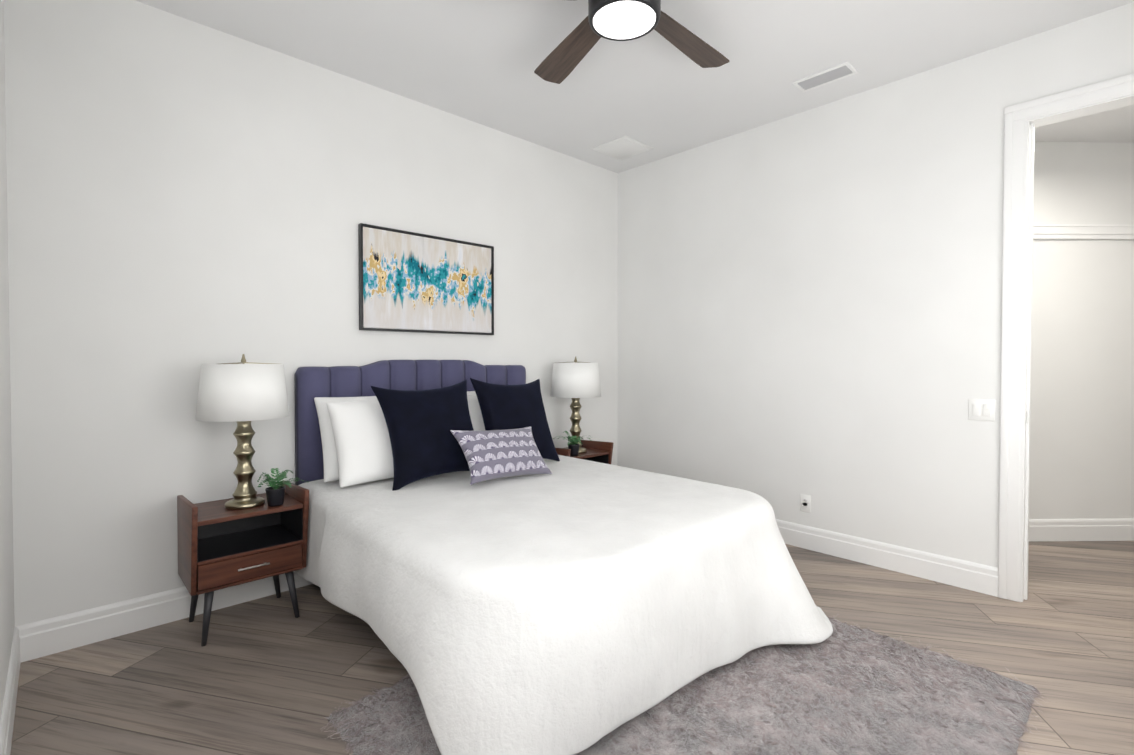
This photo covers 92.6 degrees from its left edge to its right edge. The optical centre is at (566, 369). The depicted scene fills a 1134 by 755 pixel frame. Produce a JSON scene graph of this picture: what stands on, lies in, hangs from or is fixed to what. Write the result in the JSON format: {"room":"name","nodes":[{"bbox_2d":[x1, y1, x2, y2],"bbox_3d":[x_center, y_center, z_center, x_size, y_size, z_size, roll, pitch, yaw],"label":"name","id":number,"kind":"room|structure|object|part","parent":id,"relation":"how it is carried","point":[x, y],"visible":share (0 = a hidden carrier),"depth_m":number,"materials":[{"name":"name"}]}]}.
{"room":"bedroom","nodes":[
{"label":"bedroom","id":0,"kind":"room"},
{"bbox_2d":[0,0,14,720],"bbox_3d":[-0.999,-0.212,0.773,0.120,2.900,3.870,-1,1,-43],"label":"wall","id":1,"kind":"structure","parent":0,"point":[7,622],"depth_m":2.00,"materials":[{"name":"paint"}]},
{"bbox_2d":[0,624,27,754],"bbox_3d":[-0.994,1.161,0.890,0.016,0.150,3.690,-1,1,-43],"label":"baseboard","id":2,"kind":"structure","parent":1,"relation":"attached to","point":[19,650],"depth_m":1.90,"materials":[{"name":"white wood"}]},
{"bbox_2d":[4,0,617,625],"bbox_3d":[-0.959,-0.260,3.555,4.000,2.900,0.120,-1,1,-43],"label":"wall","id":3,"kind":"structure","parent":0,"point":[186,198],"depth_m":2.65,"materials":[{"name":"paint"}]},
{"bbox_2d":[28,571,312,660],"bbox_3d":[-0.912,1.116,3.529,3.760,0.150,0.016,-1,1,-43],"label":"baseboard","id":4,"kind":"structure","parent":3,"relation":"attached to","point":[42,638],"depth_m":2.49,"materials":[{"name":"white wood"}]},
{"bbox_2d":[358,223,493,334],"bbox_3d":[-0.874,-0.551,3.518,0.950,0.625,0.036,-1,1,-43],"label":"picture","id":5,"kind":"object","parent":3,"relation":"attached to","point":[414,282],"visible":0.98,"depth_m":3.46,"materials":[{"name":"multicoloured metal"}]},
{"bbox_2d":[10,541,1133,754],"bbox_3d":[1.643,1.254,2.793,6.700,0.100,4.840,-1,1,-43],"label":"floor","id":6,"kind":"structure","parent":0,"point":[270,675],"depth_m":2.25,"materials":[{"name":"brown wood"}]},
{"bbox_2d":[177,481,308,646],"bbox_3d":[-1.554,0.894,2.613,0.475,0.625,0.391,-1,1,-43],"label":"nightstand","id":7,"kind":"object","parent":6,"relation":"on","point":[220,546],"visible":0.92,"depth_m":2.55,"materials":[{"name":"brown wood"}]},
{"bbox_2d":[196,354,288,509],"bbox_3d":[-1.548,0.287,2.600,0.384,0.726,0.384,-1,1,-43],"label":"lamp","id":8,"kind":"object","parent":7,"relation":"on","point":[243,395],"visible":1,"depth_m":2.48,"materials":[{"name":"white fabric"}]},
{"bbox_3d":[-1.548,0.100,2.596,0.384,0.256,0.384,-1,1,-43],"label":"lamp shade","id":9,"kind":"part","parent":8,"relation":"part of","materials":[{"name":"fabric"}]},
{"bbox_3d":[-1.518,0.059,2.624,0.251,0.271,0.290,-1,1,-43],"label":"stem","id":10,"kind":"part","parent":8,"relation":"part of","materials":[{"name":"gold metal"}]},
{"bbox_3d":[-1.452,0.904,2.505,0.425,0.109,0.019,-1,1,-43],"label":"drawer","id":11,"kind":"part","parent":7,"relation":"part of","materials":[{"name":"brown wood"}]},
{"bbox_3d":[-1.439,0.904,2.491,0.130,0.008,0.021,-1,1,-43],"label":"handle","id":12,"kind":"part","parent":7,"relation":"part of","materials":[{"name":"silver metal"}]},
{"bbox_2d":[257,468,308,506],"bbox_3d":[-1.384,0.567,2.615,0.243,0.166,0.274,-1,1,-43],"label":"plant","id":13,"kind":"object","parent":7,"relation":"on","point":[275,494],"visible":1,"depth_m":2.58,"materials":[{"name":"green plant"}]},
{"bbox_3d":[-1.402,0.609,2.608,0.086,0.082,0.086,-1,1,-43],"label":"pot","id":14,"kind":"part","parent":13,"relation":"part of","materials":[{"name":"black ceramic"}]},
{"bbox_2d":[294,360,832,754],"bbox_3d":[-0.134,0.577,2.692,1.867,1.256,2.265,-1,1,-43],"label":"bed","id":15,"kind":"object","parent":6,"relation":"on","point":[492,568],"visible":1,"depth_m":2.11,"materials":[{"name":"fabric"}]},
{"bbox_2d":[314,396,377,482],"bbox_3d":[-1.065,0.363,3.088,0.700,0.480,0.174,-1,-17,-43],"label":"pillow","id":16,"kind":"object","parent":15,"relation":"on","point":[322,422],"depth_m":2.87,"materials":[{"name":"fabric"}]},
{"bbox_2d":[326,400,393,487],"bbox_3d":[-0.953,0.374,2.999,0.700,0.480,0.172,-1,-23,-43],"label":"pillow","id":17,"kind":"object","parent":15,"relation":"on","point":[358,444],"depth_m":2.82,"materials":[{"name":"fabric"}]},
{"bbox_3d":[-0.882,0.414,3.483,1.589,0.956,0.083,-1,1,-43],"label":"headboard","id":18,"kind":"part","parent":15,"relation":"part of","materials":[{"name":"fabric"}]},
{"bbox_2d":[467,391,475,394],"bbox_3d":[-0.475,0.354,3.643,0.700,0.480,0.171,-1,-17,-43],"label":"pillow","id":19,"kind":"object","parent":15,"relation":"on","point":[468,392],"depth_m":3.53,"materials":[{"name":"fabric"}]},
{"bbox_2d":[467,395,484,430],"bbox_3d":[-0.394,0.366,3.529,0.700,0.480,0.172,-1,-23,-43],"label":"pillow","id":20,"kind":"object","parent":15,"relation":"on","point":[476,417],"depth_m":3.34,"materials":[{"name":"fabric"}]},
{"bbox_3d":[-0.221,0.756,2.791,1.500,0.235,1.830,-1,1,-43],"label":"mattress","id":21,"kind":"part","parent":15,"relation":"part of","materials":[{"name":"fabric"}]},
{"bbox_2d":[555,440,613,463],"bbox_3d":[0.051,0.868,4.129,0.475,0.625,0.391,-1,1,-43],"label":"nightstand","id":22,"kind":"object","parent":6,"relation":"on","point":[600,451],"visible":0.12,"depth_m":4.16,"materials":[{"name":"brown wood"}]},
{"bbox_2d":[553,431,590,455],"bbox_3d":[0.046,0.539,3.925,0.238,0.176,0.228,-1,1,-43],"label":"plant","id":23,"kind":"object","parent":22,"relation":"on","point":[573,445],"visible":0.98,"depth_m":3.93,"materials":[{"name":"green plant"}]},
{"bbox_3d":[0.049,0.586,3.965,0.086,0.082,0.086,-1,1,-43],"label":"pot","id":24,"kind":"part","parent":23,"relation":"part of","materials":[{"name":"black ceramic"}]},
{"bbox_2d":[551,356,600,452],"bbox_3d":[0.066,0.261,4.124,0.384,0.726,0.384,-1,1,-43],"label":"lamp","id":25,"kind":"object","parent":22,"relation":"on","point":[575,382],"visible":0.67,"depth_m":3.98,"materials":[{"name":"white fabric"}]},
{"bbox_3d":[0.096,0.033,4.148,0.251,0.271,0.290,-1,1,-43],"label":"stem","id":26,"kind":"part","parent":25,"relation":"part of","materials":[{"name":"gold metal"}]},
{"bbox_3d":[0.066,0.074,4.121,0.384,0.256,0.384,-1,1,-43],"label":"lamp shade","id":27,"kind":"part","parent":25,"relation":"part of","materials":[{"name":"fabric"}]},
{"bbox_2d":[321,614,1047,754],"bbox_3d":[0.472,1.202,1.980,2.034,0.028,1.700,-1,1,-43],"label":"rug","id":28,"kind":"object","parent":6,"relation":"on","point":[844,689],"visible":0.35,"depth_m":1.90,"materials":[{"name":"grey carpet"}]},
{"bbox_2d":[135,0,1133,172],"bbox_3d":[0.662,-1.730,1.814,4.000,0.100,4.840,-1,1,-43],"label":"ceiling","id":29,"kind":"structure","parent":0,"point":[478,61],"depth_m":2.89,"materials":[{"name":"paint"}]},
{"bbox_2d":[592,136,653,159],"bbox_3d":[0.432,-1.716,4.212,0.340,0.010,0.340,-1,1,-43],"label":"ceiling vent","id":30,"kind":"object","parent":29,"relation":"in","point":[622,147],"visible":1,"depth_m":4.19,"materials":[{"name":"white"}]},
{"bbox_2d":[534,0,729,83],"bbox_3d":[0.269,-1.554,2.262,1.420,0.268,1.458,-1,1,-43],"label":"fan","id":31,"kind":"object","parent":29,"relation":"hanging from","point":[620,20],"visible":1,"depth_m":2.46,"materials":[{"name":"brown wood"}]},
{"bbox_3d":[0.022,-1.544,2.630,0.156,0.008,0.605,11,-4,-27],"label":"blade","id":32,"kind":"part","parent":31,"relation":"part of","materials":[{"name":"brown wood"}]},
{"bbox_2d":[593,1,655,38],"bbox_3d":[0.234,-1.427,2.221,0.256,0.015,0.256,-1,1,-43],"label":"diffuser","id":33,"kind":"object","parent":31,"relation":"attached to","point":[611,19],"depth_m":2.20,"materials":[{"name":"white glass"}]},
{"bbox_3d":[0.559,-1.543,2.548,0.605,0.008,0.156,-1,11,-45],"label":"blade","id":34,"kind":"part","parent":31,"relation":"part of","materials":[{"name":"brown wood"}]},
{"bbox_2d":[792,62,857,92],"bbox_3d":[1.499,-1.698,3.157,0.160,0.010,0.314,-1,1,-43],"label":"ceiling vent","id":35,"kind":"object","parent":29,"relation":"in","point":[829,75],"visible":1,"depth_m":3.15,"materials":[{"name":"white metal"}]},
{"bbox_2d":[617,2,1133,567],"bbox_3d":[1.756,-0.259,3.506,0.120,2.900,3.680,-1,1,-43],"label":"wall","id":36,"kind":"structure","parent":0,"point":[810,302],"depth_m":3.41,"materials":[{"name":"paint"}]},
{"bbox_2d":[800,494,810,512],"bbox_3d":[1.587,0.890,3.610,0.010,0.116,0.070,-1,1,-43],"label":"electrical outlet plate","id":37,"kind":"object","parent":36,"relation":"attached to","point":[805,503],"visible":1,"depth_m":3.61,"materials":[{"name":"white plastic"}]},
{"bbox_2d":[776,519,997,596],"bbox_3d":[1.373,1.111,3.837,0.016,0.150,2.657,-1,1,-43],"label":"baseboard","id":38,"kind":"structure","parent":36,"relation":"attached to","point":[981,578],"depth_m":3.22,"materials":[{"name":"white wood"}]},
{"bbox_2d":[968,399,994,420],"bbox_3d":[2.230,0.216,2.917,0.012,0.116,0.116,-1,1,-43],"label":"switch plate","id":39,"kind":"object","parent":36,"relation":"attached to","point":[981,409],"visible":1,"depth_m":2.92,"materials":[{"name":"white plastic"}]},
{"bbox_2d":[998,73,1133,601],"bbox_3d":[2.698,-0.075,2.497,0.143,2.567,1.079,-1,1,-43],"label":"door frame","id":40,"kind":"structure","parent":36,"relation":"attached to","point":[1018,116],"depth_m":2.80,"materials":[{"name":"white wood"}]},
{"bbox_2d":[1029,142,1133,518],"bbox_3d":[3.288,-0.264,3.791,3.200,2.900,0.100,0,1,-1],"label":"wall","id":41,"kind":"structure","parent":0,"point":[1082,417],"depth_m":3.75,"materials":[{"name":"paint"}]},
{"bbox_2d":[1029,518,1133,540],"bbox_3d":[3.289,1.112,3.756,2.389,0.150,2.153,-1,1,-43],"label":"baseboard","id":42,"kind":"structure","parent":41,"relation":"attached to","point":[1039,529],"depth_m":3.76,"materials":[{"name":"white wood"}]},
{"bbox_2d":[1033,224,1133,239],"bbox_3d":[3.290,-0.945,3.712,3.200,0.095,0.034,0,1,-1],"label":"trim","id":43,"kind":"structure","parent":41,"relation":"attached to","point":[1087,231],"depth_m":3.71,"materials":[{"name":"white wood"}]},
{"bbox_2d":[1034,104,1133,142],"bbox_3d":[3.096,-1.694,4.116,2.700,0.250,4.840,-1,1,-43],"label":"ceiling","id":44,"kind":"structure","parent":0,"point":[1116,125],"depth_m":3.52,"materials":[{"name":"paint"}]}
]}

